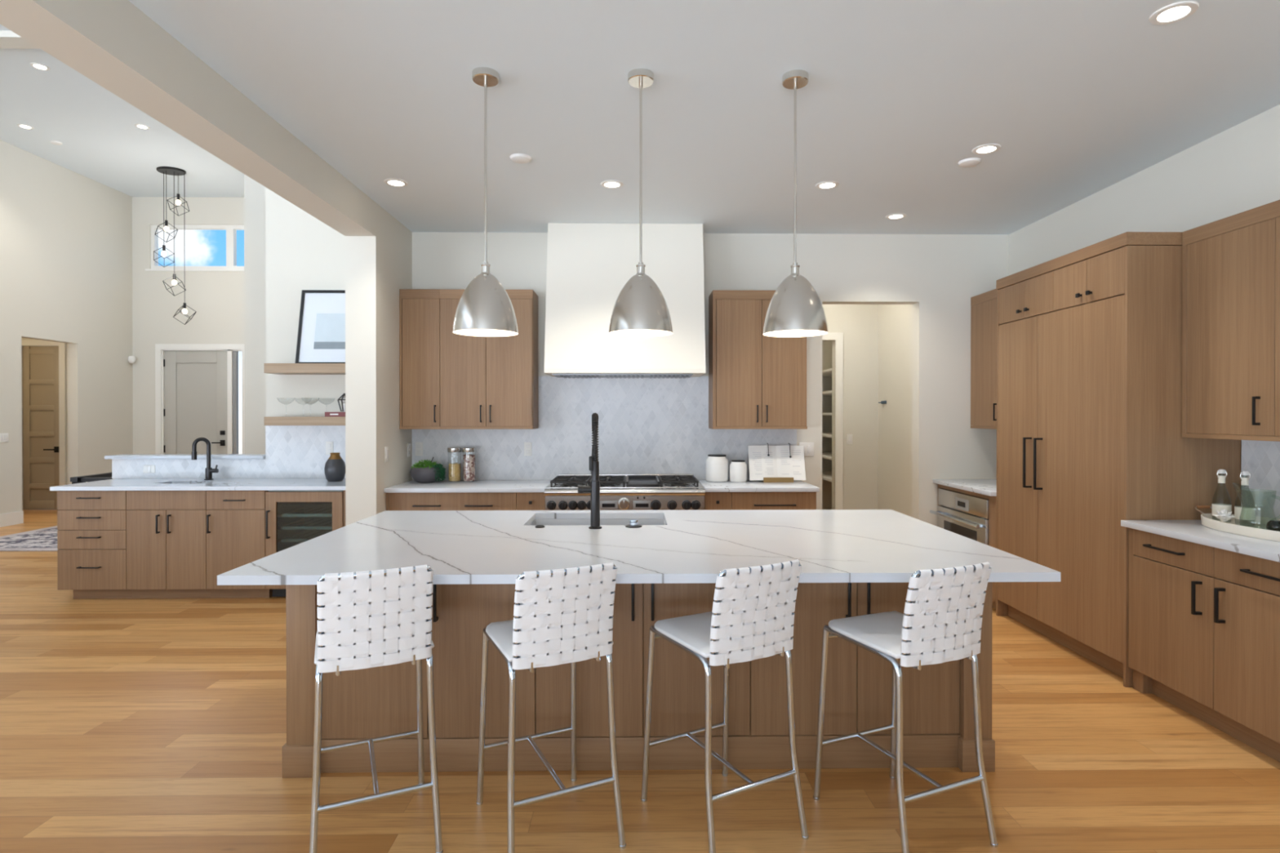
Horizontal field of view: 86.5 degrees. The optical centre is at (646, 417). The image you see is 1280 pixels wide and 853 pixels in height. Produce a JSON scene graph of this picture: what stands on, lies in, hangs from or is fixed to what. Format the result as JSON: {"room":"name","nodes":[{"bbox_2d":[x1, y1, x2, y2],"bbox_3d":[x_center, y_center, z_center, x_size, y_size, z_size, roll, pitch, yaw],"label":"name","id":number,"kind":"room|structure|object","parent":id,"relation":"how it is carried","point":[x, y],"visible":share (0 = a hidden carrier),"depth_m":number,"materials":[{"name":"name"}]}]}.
{"room":"kitchen","nodes":[
{"label":"kitchen","id":0,"kind":"room"},
{"bbox_2d":[21,337,67,510],"bbox_3d":[-9.639,0.072,10.519,2.070,2.700,0.150,0,0,-1],"label":"door frame","id":1,"kind":"structure","parent":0,"point":[22,339],"depth_m":10.46,"materials":[{"name":"paint"}]},
{"bbox_2d":[21,339,66,509],"bbox_3d":[-9.303,0.117,10.452,0.760,2.610,0.115,0,0,-1],"label":"door","id":2,"kind":"structure","parent":1,"relation":"in","point":[44,367],"depth_m":10.46,"materials":[{"name":"brown wood"}]},
{"bbox_2d":[0,139,133,514],"bbox_3d":[-8.465,-1.086,6.604,0.150,5.050,9.494,0,0,-1],"label":"wall","id":3,"kind":"structure","parent":0,"point":[66,234],"depth_m":10.00,"materials":[{"name":"paint"}]},
{"bbox_2d":[0,433,8,442],"bbox_3d":[-8.422,0.265,8.914,0.010,0.118,0.129,0,0,-1],"label":"light switch","id":4,"kind":"object","parent":3,"relation":"attached to","point":[3,437],"visible":1,"depth_m":8.92,"materials":[{"name":"white plastic"}]},
{"bbox_2d":[0,510,23,527],"bbox_3d":[-8.364,1.359,5.529,0.016,0.170,7.319,0,0,-1],"label":"baseboard","id":5,"kind":"structure","parent":3,"relation":"attached to","point":[13,517],"depth_m":9.02,"materials":[{"name":"white paint"}]},
{"bbox_2d":[0,31,39,48],"bbox_3d":[-5.322,-3.580,6.458,6.130,0.060,0.200,0,0,-1],"label":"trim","id":6,"kind":"structure","parent":3,"relation":"attached to","point":[8,39],"depth_m":6.43,"materials":[{"name":"paint"}]},
{"bbox_2d":[0,24,244,197],"bbox_3d":[-5.384,-3.660,4.168,6.330,0.120,14.544,0,0,-1],"label":"ceiling","id":7,"kind":"structure","parent":0,"point":[97,131],"depth_m":8.72,"materials":[{"name":"paint"}]},
{"bbox_2d":[30,62,49,71],"bbox_3d":[-6.241,-3.609,7.000,0.156,0.008,0.156,0,0,-1],"label":"recessed light","id":8,"kind":"object","parent":7,"relation":"in","point":[39,66],"visible":1,"depth_m":6.99,"materials":[{"name":"white"}]},
{"bbox_2d":[153,166,196,324],"bbox_3d":[-6.949,-2.496,9.968,0.542,2.260,0.388,0,0,-1],"label":"chandelier","id":9,"kind":"object","parent":7,"relation":"hanging from","point":[170,171],"visible":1,"depth_m":9.96,"materials":[{"name":"black metal"}]},
{"bbox_2d":[0,0,375,236],"bbox_3d":[-2.054,-2.456,0.997,0.226,2.260,8.083,0,0,-1],"label":"ceiling beam","id":10,"kind":"structure","parent":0,"point":[113,44],"depth_m":2.96,"materials":[{"name":"paint"}]},
{"bbox_2d":[132,196,244,453],"bbox_3d":[-6.527,-1.106,11.309,3.880,5.050,0.150,0,0,-1],"label":"wall","id":11,"kind":"structure","parent":0,"point":[217,297],"depth_m":11.21,"materials":[{"name":"paint"}]},
{"bbox_2d":[145,224,244,271],"bbox_3d":[-7.011,-2.796,11.258,2.450,0.770,0.140,0,0,-1],"label":"window","id":12,"kind":"structure","parent":11,"relation":"in","point":[231,230],"depth_m":11.24,"materials":[{"name":"white paint"}]},
{"bbox_2d":[155,343,244,453],"bbox_3d":[-7.326,0.104,11.271,1.512,2.630,0.150,0,0,-1],"label":"door","id":13,"kind":"structure","parent":11,"relation":"in","point":[197,384],"depth_m":11.26,"materials":[{"name":"white paint"}]},
{"bbox_2d":[244,174,266,453],"bbox_3d":[-3.808,-1.096,9.009,2.920,5.050,0.150,0,0,-1],"label":"wall","id":14,"kind":"structure","parent":0,"point":[255,280],"depth_m":8.91,"materials":[{"name":"paint"}]},
{"bbox_2d":[265,187,345,417],"bbox_3d":[-2.701,-1.084,6.117,1.352,5.050,0.150,0,0,-1],"label":"wall","id":15,"kind":"structure","parent":0,"point":[303,252],"depth_m":6.04,"materials":[{"name":"paint"}]},
{"bbox_2d":[111,425,345,478],"bbox_3d":[-3.484,0.301,6.030,2.470,0.478,0.010,0,0,-1],"label":"tiled wall","id":16,"kind":"structure","parent":15,"relation":"attached to","point":[291,451],"depth_m":6.03,"materials":[{"name":"tile"}]},
{"bbox_2d":[143,465,155,473],"bbox_3d":[-4.391,0.457,6.005,0.102,0.070,0.010,0,0,-1],"label":"outlet","id":17,"kind":"object","parent":16,"relation":"attached to","point":[147,468],"visible":1,"depth_m":6.00,"materials":[{"name":"white plastic"}]},
{"bbox_2d":[325,441,333,454],"bbox_3d":[-2.812,0.272,6.031,0.064,0.118,0.008,0,0,-1],"label":"outlet","id":18,"kind":"object","parent":16,"relation":"attached to","point":[329,445],"visible":0.93,"depth_m":6.03,"materials":[{"name":"white plastic"}]},
{"bbox_2d":[263,363,345,374],"bbox_3d":[-2.749,-0.420,5.913,1.002,0.081,0.259,0,0,-1],"label":"floating shelf","id":19,"kind":"object","parent":15,"relation":"attached to","point":[271,368],"visible":0.56,"depth_m":5.78,"materials":[{"name":"brown wood"}]},
{"bbox_2d":[295,289,345,363],"bbox_3d":[-2.708,-0.793,5.961,0.666,0.664,0.147,0,0,-1],"label":"picture frame","id":20,"kind":"object","parent":19,"relation":"on","point":[321,339],"visible":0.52,"depth_m":5.96,"materials":[{"name":"black metal"}]},
{"bbox_2d":[313,342,345,349],"bbox_3d":[-2.738,-0.628,5.930,0.320,0.064,0.014,0,0,-1],"label":"print","id":21,"kind":"object","parent":20,"relation":"attached to","point":[317,345],"depth_m":5.93},
{"bbox_2d":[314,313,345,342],"bbox_3d":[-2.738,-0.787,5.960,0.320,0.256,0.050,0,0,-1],"label":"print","id":22,"kind":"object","parent":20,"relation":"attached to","point":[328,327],"depth_m":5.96},
{"bbox_2d":[264,416,345,425],"bbox_3d":[-2.749,0.031,5.915,1.002,0.075,0.259,0,0,-1],"label":"floating shelf","id":23,"kind":"object","parent":15,"relation":"attached to","point":[271,420],"visible":0.56,"depth_m":5.78,"materials":[{"name":"brown wood"}]},
{"bbox_2d":[324,412,345,416],"bbox_3d":[-2.617,-0.027,5.907,0.270,0.040,0.181,0,0,-1],"label":"book","id":24,"kind":"object","parent":23,"relation":"on","point":[326,414],"visible":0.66,"depth_m":5.82,"materials":[{"name":"red paper"}]},
{"bbox_2d":[337,393,345,412],"bbox_3d":[-2.622,-0.129,5.907,0.089,0.163,0.089,0,0,44],"label":"ornament","id":25,"kind":"object","parent":24,"relation":"on","point":[343,399],"visible":0.52,"depth_m":5.89,"materials":[{"name":"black metal"}]},
{"bbox_2d":[345,202,412,525],"bbox_3d":[-2.128,-1.081,5.548,0.226,5.050,1.007,0,0,-1],"label":"wall","id":26,"kind":"structure","parent":0,"point":[377,267],"depth_m":5.05,"materials":[{"name":"paint"}]},
{"bbox_2d":[0,509,1279,852],"bbox_3d":[-3.620,1.500,4.248,14.100,0.100,14.600,0,0,-1],"label":"floor","id":27,"kind":"structure","parent":0,"point":[127,725],"depth_m":2.72,"materials":[{"name":"brown wood"}]},
{"bbox_2d":[0,525,57,551],"bbox_3d":[-6.809,1.424,8.746,1.830,0.012,2.900,0,0,-1],"label":"area rug","id":28,"kind":"object","parent":27,"relation":"on","point":[43,539],"visible":0.11,"depth_m":7.84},
{"bbox_2d":[57,490,132,598],"bbox_3d":[-4.380,1.008,5.662,0.538,0.870,0.662,0,0,-1],"label":"base cabinet","id":29,"kind":"object","parent":27,"relation":"on","point":[91,525],"visible":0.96,"depth_m":5.36,"materials":[{"name":"brown wood"}]},
{"bbox_2d":[49,478,345,490],"bbox_3d":[-3.462,0.557,5.686,2.433,0.031,0.678,0,0,-1],"label":"countertop","id":30,"kind":"structure","parent":29,"relation":"on","point":[117,484],"depth_m":5.44,"materials":[{"name":"stone"}]},
{"bbox_2d":[70,472,112,484],"bbox_3d":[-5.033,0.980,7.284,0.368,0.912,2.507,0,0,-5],"label":"tray","id":31,"kind":"object","parent":30,"relation":"on","point":[106,476],"visible":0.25,"depth_m":6.06,"materials":[{"name":"black metal"}]},
{"bbox_2d":[191,437,218,479],"bbox_3d":[-3.816,0.356,5.886,0.197,0.369,0.081,0,0,-23],"label":"bar faucet","id":32,"kind":"object","parent":30,"relation":"on","point":[208,470],"visible":1,"depth_m":5.88,"materials":[{"name":"black metal"}]},
{"bbox_2d":[324,452,345,481],"bbox_3d":[-2.645,0.420,5.779,0.168,0.240,0.168,0,0,-1],"label":"vase","id":33,"kind":"object","parent":30,"relation":"on","point":[335,466],"visible":0.99,"depth_m":5.72,"materials":[{"name":"grey ceramic"}]},
{"bbox_2d":[126,490,210,598],"bbox_3d":[-3.800,1.008,5.672,0.624,0.870,0.662,0,0,-1],"label":"base cabinet","id":34,"kind":"object","parent":27,"relation":"on","point":[166,530],"visible":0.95,"depth_m":5.37,"materials":[{"name":"brown wood"}]},
{"bbox_2d":[206,490,272,598],"bbox_3d":[-3.256,1.008,5.681,0.463,0.870,0.662,0,0,-1],"label":"base cabinet","id":35,"kind":"object","parent":27,"relation":"on","point":[235,519],"visible":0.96,"depth_m":5.38,"materials":[{"name":"brown wood"}]},
{"bbox_2d":[265,490,343,596],"bbox_3d":[-2.718,1.008,5.671,0.605,0.850,0.640,0,0,-1],"label":"wine cooler","id":36,"kind":"object","parent":27,"relation":"on","point":[292,517],"visible":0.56,"depth_m":5.42,"materials":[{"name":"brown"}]},
{"bbox_2d":[272,589,285,596],"bbox_3d":[-2.714,1.397,5.457,0.553,0.075,0.030,0,0,-1],"label":"grille","id":37,"kind":"object","parent":36,"relation":"attached to","point":[276,593],"depth_m":5.44,"materials":[{"name":"black plastic"}]},
{"bbox_2d":[309,564,443,852],"bbox_3d":[-0.962,0.973,2.398,0.409,0.974,0.514,0,0,-25],"label":"bar stool","id":38,"kind":"object","parent":27,"relation":"on","point":[379,632],"visible":1,"depth_m":2.20,"materials":[{"name":"silver metal"}]},
{"bbox_2d":[386,492,516,511],"bbox_3d":[-1.512,1.010,5.535,1.005,0.868,0.632,0,0,-1],"label":"base cabinet","id":39,"kind":"object","parent":27,"relation":"on","point":[442,500],"depth_m":5.25,"materials":[{"name":"brown wood"}]},
{"bbox_2d":[384,480,551,493],"bbox_3d":[-1.400,0.558,5.542,1.226,0.033,0.653,0,0,-1],"label":"countertop","id":40,"kind":"structure","parent":39,"relation":"on","point":[444,486],"depth_m":5.32,"materials":[{"name":"stone"}]},
{"bbox_2d":[409,465,440,482],"bbox_3d":[-1.844,0.475,5.693,0.256,0.132,0.256,0,0,-1],"label":"bowl","id":41,"kind":"object","parent":40,"relation":"on","point":[420,473],"depth_m":5.59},
{"bbox_2d":[409,457,445,482],"bbox_3d":[-1.821,0.435,5.684,0.302,0.212,0.274,0,0,-1],"label":"potted succulent","id":42,"kind":"object","parent":40,"relation":"on","point":[428,473],"visible":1,"depth_m":5.61,"materials":[{"name":"green plant"}]},
{"bbox_2d":[447,447,462,480],"bbox_3d":[-1.618,0.398,5.736,0.118,0.286,0.118,0,0,-1],"label":"glass jar","id":43,"kind":"object","parent":40,"relation":"on","point":[454,469],"visible":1,"depth_m":5.70,"materials":[{"name":"clear glass"}]},
{"bbox_2d":[462,447,476,480],"bbox_3d":[-1.494,0.398,5.738,0.118,0.286,0.118,0,0,-1],"label":"glass jar","id":44,"kind":"object","parent":40,"relation":"on","point":[468,468],"visible":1,"depth_m":5.70,"materials":[{"name":"clear glass"}]},
{"bbox_2d":[516,492,545,510],"bbox_3d":[-0.897,1.010,5.545,0.223,0.868,0.630,0,0,-1],"label":"base cabinet","id":45,"kind":"object","parent":27,"relation":"on","point":[525,500],"visible":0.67,"depth_m":5.26,"materials":[{"name":"brown wood"}]},
{"bbox_2d":[475,562,626,852],"bbox_3d":[-0.352,0.972,2.426,0.409,0.974,0.514,0,0,-26],"label":"bar stool","id":46,"kind":"object","parent":27,"relation":"on","point":[563,615],"visible":1,"depth_m":2.24,"materials":[{"name":"silver metal"}]},
{"bbox_2d":[544,473,705,510],"bbox_3d":[-0.169,0.966,5.523,1.224,0.955,0.729,0,0,-1],"label":"range","id":47,"kind":"object","parent":27,"relation":"on","point":[618,491],"visible":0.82,"depth_m":5.23,"materials":[{"name":"silver metal"}]},
{"bbox_2d":[546,480,703,488],"bbox_3d":[-0.170,0.571,5.578,1.224,0.065,0.615,0,0,-1],"label":"cooktop","id":48,"kind":"object","parent":47,"relation":"in","point":[632,483],"depth_m":5.35,"materials":[{"name":"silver metal"}]},
{"bbox_2d":[281,582,995,777],"bbox_3d":[-0.029,1.020,3.381,2.904,0.866,1.228,0,0,-1],"label":"kitchen island","id":49,"kind":"object","parent":27,"relation":"on","point":[358,704],"visible":0.43,"depth_m":2.81,"materials":[{"name":"brown wood"}]},
{"bbox_2d":[217,509,1060,585],"bbox_3d":[-0.024,0.569,3.221,2.997,0.034,1.612,0,0,-1],"label":"island countertop","id":50,"kind":"structure","parent":49,"relation":"on","point":[460,547],"depth_m":2.92,"materials":[{"name":"stone"}]},
{"bbox_2d":[577,413,601,528],"bbox_3d":[-0.282,0.263,3.466,0.118,0.575,0.226,0,0,-1],"label":"kitchen faucet","id":51,"kind":"object","parent":50,"relation":"on","point":[594,489],"visible":1,"depth_m":3.37,"materials":[{"name":"black metal"}]},
{"bbox_2d":[529,518,665,525],"bbox_3d":[-0.264,0.687,3.694,0.777,0.204,0.474,0,0,-1],"label":"island sink","id":52,"kind":"object","parent":50,"relation":"in","point":[641,521],"visible":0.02,"depth_m":3.91,"materials":[{"name":"silver metal"}]},
{"bbox_2d":[625,519,641,528],"bbox_3d":[-0.064,0.534,3.432,0.084,0.034,0.084,0,0,-1],"label":"stopper","id":53,"kind":"object","parent":50,"relation":"on","point":[633,522],"visible":1,"depth_m":3.41,"materials":[{"name":"silver metal"}]},
{"bbox_2d":[704,492,731,510],"bbox_3d":[0.553,1.010,5.569,0.210,0.868,0.630,0,0,-1],"label":"base cabinet","id":54,"kind":"object","parent":27,"relation":"on","point":[713,500],"visible":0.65,"depth_m":5.28,"materials":[{"name":"brown wood"}]},
{"bbox_2d":[640,559,808,852],"bbox_3d":[0.274,0.972,2.462,0.409,0.974,0.514,0,0,-29],"label":"bar stool","id":55,"kind":"object","parent":27,"relation":"on","point":[751,617],"visible":1,"depth_m":2.29,"materials":[{"name":"silver metal"}]},
{"bbox_2d":[731,492,816,510],"bbox_3d":[0.989,1.010,5.575,0.663,0.868,0.632,0,0,-1],"label":"base cabinet","id":56,"kind":"object","parent":27,"relation":"on","point":[740,500],"visible":0.23,"depth_m":5.29,"materials":[{"name":"brown wood"}]},
{"bbox_2d":[697,480,819,492],"bbox_3d":[0.891,0.558,5.579,0.884,0.033,0.653,0,0,-1],"label":"countertop","id":57,"kind":"structure","parent":56,"relation":"on","point":[748,486],"depth_m":5.32,"materials":[{"name":"stone"}]},
{"bbox_2d":[705,453,728,481],"bbox_3d":[0.600,0.428,5.782,0.192,0.224,0.192,0,0,-1],"label":"canister","id":58,"kind":"object","parent":57,"relation":"on","point":[716,464],"visible":1,"depth_m":5.70,"materials":[{"name":"white ceramic"}]},
{"bbox_2d":[729,459,746,482],"bbox_3d":[0.774,0.451,5.726,0.144,0.180,0.144,0,0,-1],"label":"canister","id":59,"kind":"object","parent":57,"relation":"on","point":[738,468],"visible":1,"depth_m":5.67,"materials":[{"name":"white ceramic"}]},
{"bbox_2d":[761,443,793,482],"bbox_3d":[1.101,0.379,5.750,0.340,0.322,0.180,0,0,-1],"label":"book stand","id":60,"kind":"object","parent":57,"relation":"on","point":[765,479],"visible":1,"depth_m":5.66,"materials":[{"name":"brown wood"}]},
{"bbox_2d":[747,445,805,480],"bbox_3d":[1.101,0.383,5.737,0.470,0.290,0.108,0,0,-1],"label":"cookbook","id":61,"kind":"object","parent":60,"relation":"on","point":[779,464],"visible":1,"depth_m":5.73,"materials":[{"name":"white paper"}]},
{"bbox_2d":[813,561,998,852],"bbox_3d":[0.920,0.972,2.446,0.409,0.974,0.514,0,0,-23],"label":"bar stool","id":62,"kind":"object","parent":27,"relation":"on","point":[941,621],"visible":1,"depth_m":2.27,"materials":[{"name":"silver metal"}]},
{"bbox_2d":[937,484,996,608],"bbox_3d":[2.861,1.010,5.465,0.620,0.868,0.965,0,0,-1],"label":"base cabinet","id":63,"kind":"object","parent":27,"relation":"on","point":[992,500],"visible":0.09,"depth_m":5.05,"materials":[{"name":"brown wood"}]},
{"bbox_2d":[929,488,988,545],"bbox_3d":[2.781,0.878,5.497,0.639,0.528,0.826,0,0,-1],"label":"wall oven","id":64,"kind":"object","parent":63,"relation":"in","point":[966,515],"visible":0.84,"depth_m":5.42,"materials":[{"name":"silver metal"}]},
{"bbox_2d":[933,479,996,496],"bbox_3d":[2.843,0.558,5.463,0.665,0.032,0.967,0,0,-1],"label":"countertop","id":65,"kind":"structure","parent":63,"relation":"on","point":[984,486],"depth_m":5.50,"materials":[{"name":"stone"}]},
{"bbox_2d":[995,231,1241,687],"bbox_3d":[2.857,0.225,4.314,0.674,2.448,1.319,0,0,-1],"label":"tall cabinet","id":66,"kind":"object","parent":27,"relation":"on","point":[1089,339],"visible":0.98,"depth_m":3.91,"materials":[{"name":"brown wood"}]},
{"bbox_2d":[1128,528,1279,762],"bbox_3d":[2.869,1.020,3.127,0.640,0.868,1.051,0,0,-1],"label":"base cabinet","id":67,"kind":"object","parent":27,"relation":"on","point":[1204,620],"visible":0.97,"depth_m":3.14,"materials":[{"name":"brown wood"}]},
{"bbox_2d":[1120,520,1279,562],"bbox_3d":[2.879,0.568,3.113,0.650,0.032,1.085,0,0,-1],"label":"countertop","id":68,"kind":"structure","parent":67,"relation":"on","point":[1191,531],"depth_m":3.19,"materials":[{"name":"stone"}]},
{"bbox_2d":[1193,505,1279,542],"bbox_3d":[2.983,0.512,3.207,0.410,0.079,0.877,0,0,-1],"label":"serving tray","id":69,"kind":"object","parent":68,"relation":"on","point":[1237,526],"visible":0.78,"depth_m":3.32,"materials":[{"name":"white wood"}]},
{"bbox_2d":[1211,469,1231,522],"bbox_3d":[2.972,0.403,3.513,0.078,0.272,0.078,0,0,-1],"label":"bottle","id":70,"kind":"object","parent":69,"relation":"on","point":[1221,479],"visible":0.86,"depth_m":3.50,"materials":[{"name":"clear glass"}]},
{"bbox_2d":[1213,508,1235,522],"bbox_3d":[2.907,0.494,3.420,0.092,0.066,0.093,0,0,-1],"label":"flower ornament","id":71,"kind":"object","parent":69,"relation":"on","point":[1224,516],"visible":0.99,"depth_m":3.41,"materials":[{"name":"white ceramic"}]},
{"bbox_2d":[1234,471,1255,519],"bbox_3d":[3.003,0.403,3.412,0.078,0.272,0.078,0,0,-1],"label":"bottle","id":72,"kind":"object","parent":69,"relation":"on","point":[1247,513],"visible":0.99,"depth_m":3.40,"materials":[{"name":"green glass"}]},
{"bbox_2d":[1266,520,1279,531],"bbox_3d":[2.894,0.506,3.125,0.068,0.068,0.068,0,0,-1],"label":"glass ball","id":73,"kind":"object","parent":69,"relation":"on","point":[1273,525],"visible":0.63,"depth_m":3.11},
{"bbox_2d":[128,0,1279,235],"bbox_3d":[0.738,-1.639,1.530,5.374,0.120,9.050,0,0,-1],"label":"ceiling","id":74,"kind":"structure","parent":0,"point":[1078,98],"depth_m":3.35,"materials":[{"name":"paint"}]},
{"bbox_2d":[383,178,408,186],"bbox_3d":[-1.696,-1.588,4.608,0.156,0.008,0.156,0,0,-1],"label":"recessed light","id":75,"kind":"object","parent":74,"relation":"in","point":[392,182],"visible":1,"depth_m":4.59,"materials":[{"name":"white plastic"}]},
{"bbox_2d":[452,66,518,337],"bbox_3d":[-0.742,-0.988,3.139,0.296,1.196,0.296,0,0,-1],"label":"pendant lamp","id":76,"kind":"object","parent":74,"relation":"hanging from","point":[485,308],"visible":1,"depth_m":3.07,"materials":[{"name":"silver metal"}]},
{"bbox_2d":[510,153,531,164],"bbox_3d":[-0.768,-1.580,4.163,0.132,0.020,0.132,0,0,-1],"label":"smoke detector","id":77,"kind":"object","parent":74,"relation":"attached to","point":[521,158],"visible":1,"depth_m":4.13,"materials":[{"name":"white plastic"}]},
{"bbox_2d":[600,180,623,188],"bbox_3d":[-0.234,-1.588,4.640,0.156,0.008,0.156,0,0,-1],"label":"recessed light","id":78,"kind":"object","parent":74,"relation":"in","point":[607,184],"visible":1,"depth_m":4.63,"materials":[{"name":"white"}]},
{"bbox_2d":[608,68,672,337],"bbox_3d":[-0.026,-0.988,3.151,0.296,1.196,0.296,0,0,-1],"label":"pendant lamp","id":79,"kind":"object","parent":74,"relation":"hanging from","point":[640,309],"visible":1,"depth_m":3.08,"materials":[{"name":"silver"}]},
{"bbox_2d":[762,69,827,337],"bbox_3d":[0.692,-0.988,3.163,0.296,1.196,0.296,0,0,-1],"label":"pendant lamp","id":80,"kind":"object","parent":74,"relation":"hanging from","point":[795,309],"visible":1,"depth_m":3.09,"materials":[{"name":"silver"}]},
{"bbox_2d":[815,181,839,189],"bbox_3d":[1.239,-1.588,4.656,0.156,0.008,0.156,0,0,-1],"label":"recessed light","id":81,"kind":"object","parent":74,"relation":"in","point":[825,184],"visible":1,"depth_m":4.64,"materials":[{"name":"white"}]},
{"bbox_2d":[885,213,906,219],"bbox_3d":[1.978,-1.591,5.388,0.156,0.008,0.156,0,0,-1],"label":"recessed light","id":82,"kind":"object","parent":74,"relation":"in","point":[897,215],"visible":1,"depth_m":5.38,"materials":[{"name":"white"}]},
{"bbox_2d":[958,157,981,167],"bbox_3d":[2.010,-1.581,4.229,0.132,0.020,0.132,0,0,-1],"label":"smoke detector","id":83,"kind":"object","parent":74,"relation":"attached to","point":[972,162],"visible":1,"depth_m":4.20,"materials":[{"name":"white plastic"}]},
{"bbox_2d":[971,143,1000,154],"bbox_3d":[2.012,-1.586,4.025,0.156,0.008,0.156,0,0,-1],"label":"recessed light","id":84,"kind":"object","parent":74,"relation":"in","point":[989,148],"visible":1,"depth_m":4.01,"materials":[{"name":"white"}]},
{"bbox_2d":[1148,0,1199,25],"bbox_3d":[2.063,-1.580,2.661,0.156,0.008,0.156,0,0,-1],"label":"recessed light","id":85,"kind":"object","parent":74,"relation":"in","point":[1177,11],"visible":1,"depth_m":2.65,"materials":[{"name":"white"}]},
{"bbox_2d":[412,231,1008,526],"bbox_3d":[0.573,-0.078,5.985,5.191,3.040,0.150,0,0,-1],"label":"wall","id":86,"kind":"structure","parent":0,"point":[939,275],"depth_m":5.93,"materials":[{"name":"paint"}]},
{"bbox_2d":[399,288,439,429],"bbox_3d":[-1.852,-0.476,5.690,0.329,1.142,0.347,0,0,-1],"label":"upper cabinet","id":87,"kind":"object","parent":86,"relation":"attached to","point":[419,308],"visible":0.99,"depth_m":5.55,"materials":[{"name":"brown wood"}]},
{"bbox_2d":[440,288,537,429],"bbox_3d":[-1.310,-0.476,5.699,0.756,1.142,0.347,0,0,-1],"label":"upper cabinet","id":88,"kind":"object","parent":86,"relation":"attached to","point":[486,383],"visible":0.94,"depth_m":5.56,"materials":[{"name":"brown wood"}]},
{"bbox_2d":[412,376,796,479],"bbox_3d":[-0.356,0.091,5.890,3.329,0.898,0.010,0,0,-1],"label":"tiled wall","id":89,"kind":"structure","parent":86,"relation":"attached to","point":[646,425],"depth_m":5.89,"materials":[{"name":"tile"}]},
{"bbox_2d":[415,442,422,456],"bbox_3d":[-1.958,0.273,5.855,0.064,0.118,0.008,0,0,-1],"label":"outlet","id":90,"kind":"object","parent":89,"relation":"attached to","point":[419,446],"visible":1,"depth_m":5.85,"materials":[{"name":"white plastic"}]},
{"bbox_2d":[524,442,531,455],"bbox_3d":[-1.023,0.272,5.871,0.064,0.118,0.008,0,0,-1],"label":"outlet","id":91,"kind":"object","parent":89,"relation":"attached to","point":[527,446],"visible":1,"depth_m":5.87,"materials":[{"name":"white plastic"}]},
{"bbox_2d":[544,222,706,377],"bbox_3d":[-0.172,-0.964,5.618,1.273,1.263,0.529,0,0,-1],"label":"range hood","id":92,"kind":"object","parent":86,"relation":"attached to","point":[588,265],"visible":0.99,"depth_m":5.47,"materials":[{"name":"paint"}]},
{"bbox_2d":[708,289,807,429],"bbox_3d":[0.934,-0.476,5.736,0.780,1.142,0.347,0,0,-1],"label":"upper cabinet","id":93,"kind":"object","parent":86,"relation":"attached to","point":[757,380],"visible":0.93,"depth_m":5.59,"materials":[{"name":"brown wood"}]},
{"bbox_2d":[799,442,813,456],"bbox_3d":[1.395,0.277,5.919,0.129,0.118,0.010,0,0,-1],"label":"light switch","id":94,"kind":"object","parent":86,"relation":"attached to","point":[808,447],"visible":0.8,"depth_m":5.92,"materials":[{"name":"white plastic"}]},
{"bbox_2d":[822,341,831,509],"bbox_3d":[1.556,-0.093,9.386,2.420,3.040,0.120,0,0,-1],"label":"wall","id":95,"kind":"structure","parent":0,"point":[826,345],"depth_m":9.34,"materials":[{"name":"paint"}]},
{"bbox_2d":[822,471,831,482],"bbox_3d":[2.428,0.755,8.659,0.459,0.030,1.366,0,0,-1],"label":"shelf","id":96,"kind":"object","parent":95,"relation":"attached to","point":[826,475],"visible":0.04,"depth_m":8.68,"materials":[{"name":"white paint"}]},
{"bbox_2d":[822,304,878,509],"bbox_3d":[1.571,-0.086,7.891,2.200,3.040,0.130,0,0,-1],"label":"wall","id":97,"kind":"structure","parent":0,"point":[859,323],"depth_m":7.84,"materials":[{"name":"paint"}]},
{"bbox_2d":[822,332,843,509],"bbox_3d":[1.774,0.229,7.822,0.975,2.410,0.018,0,0,-1],"label":"trim","id":98,"kind":"structure","parent":97,"relation":"attached to","point":[837,337],"depth_m":7.82,"materials":[{"name":"white paint"}]},
{"bbox_2d":[877,304,911,516],"bbox_3d":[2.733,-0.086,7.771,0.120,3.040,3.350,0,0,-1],"label":"door","id":99,"kind":"structure","parent":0,"point":[895,321],"depth_m":7.35,"materials":[{"name":"paint"}]},
{"bbox_2d":[1008,104,1279,506],"bbox_3d":[3.317,-0.059,1.579,0.150,3.040,9.050,0,0,-1],"label":"wall","id":100,"kind":"structure","parent":0,"point":[1236,170],"depth_m":4.09,"materials":[{"name":"paint"}]},
{"bbox_2d":[970,288,996,429],"bbox_3d":[2.987,-0.475,5.462,0.357,1.142,0.965,0,0,-1],"label":"upper cabinet","id":101,"kind":"object","parent":100,"relation":"attached to","point":[984,305],"visible":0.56,"depth_m":5.71,"materials":[{"name":"brown wood"}]},
{"bbox_2d":[1181,200,1279,441],"bbox_3d":[3.026,-0.441,3.123,0.357,1.100,1.050,0,0,-1],"label":"upper cabinet","id":102,"kind":"object","parent":100,"relation":"attached to","point":[1231,264],"visible":1,"depth_m":3.33,"materials":[{"name":"brown wood"}]},
{"bbox_2d":[1241,440,1279,519],"bbox_3d":[3.211,0.323,3.115,0.010,0.458,1.080,0,0,-1],"label":"tiled wall","id":103,"kind":"structure","parent":100,"relation":"attached to","point":[1261,459],"depth_m":3.53,"materials":[{"name":"tile"}]},
{"bbox_3d":[-4.049,0.904,6.103,1.344,1.075,0.150,0,0,-1],"label":"wall","id":104,"kind":"structure","parent":0,"visible":0},
{"bbox_2d":[104,453,265,458],"bbox_3d":[-4.070,0.350,6.093,1.381,0.030,0.225,0,0,-1],"label":"raised ledge","id":105,"kind":"object","parent":104,"relation":"on","point":[124,455],"visible":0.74,"depth_m":5.99,"materials":[{"name":"stone"}]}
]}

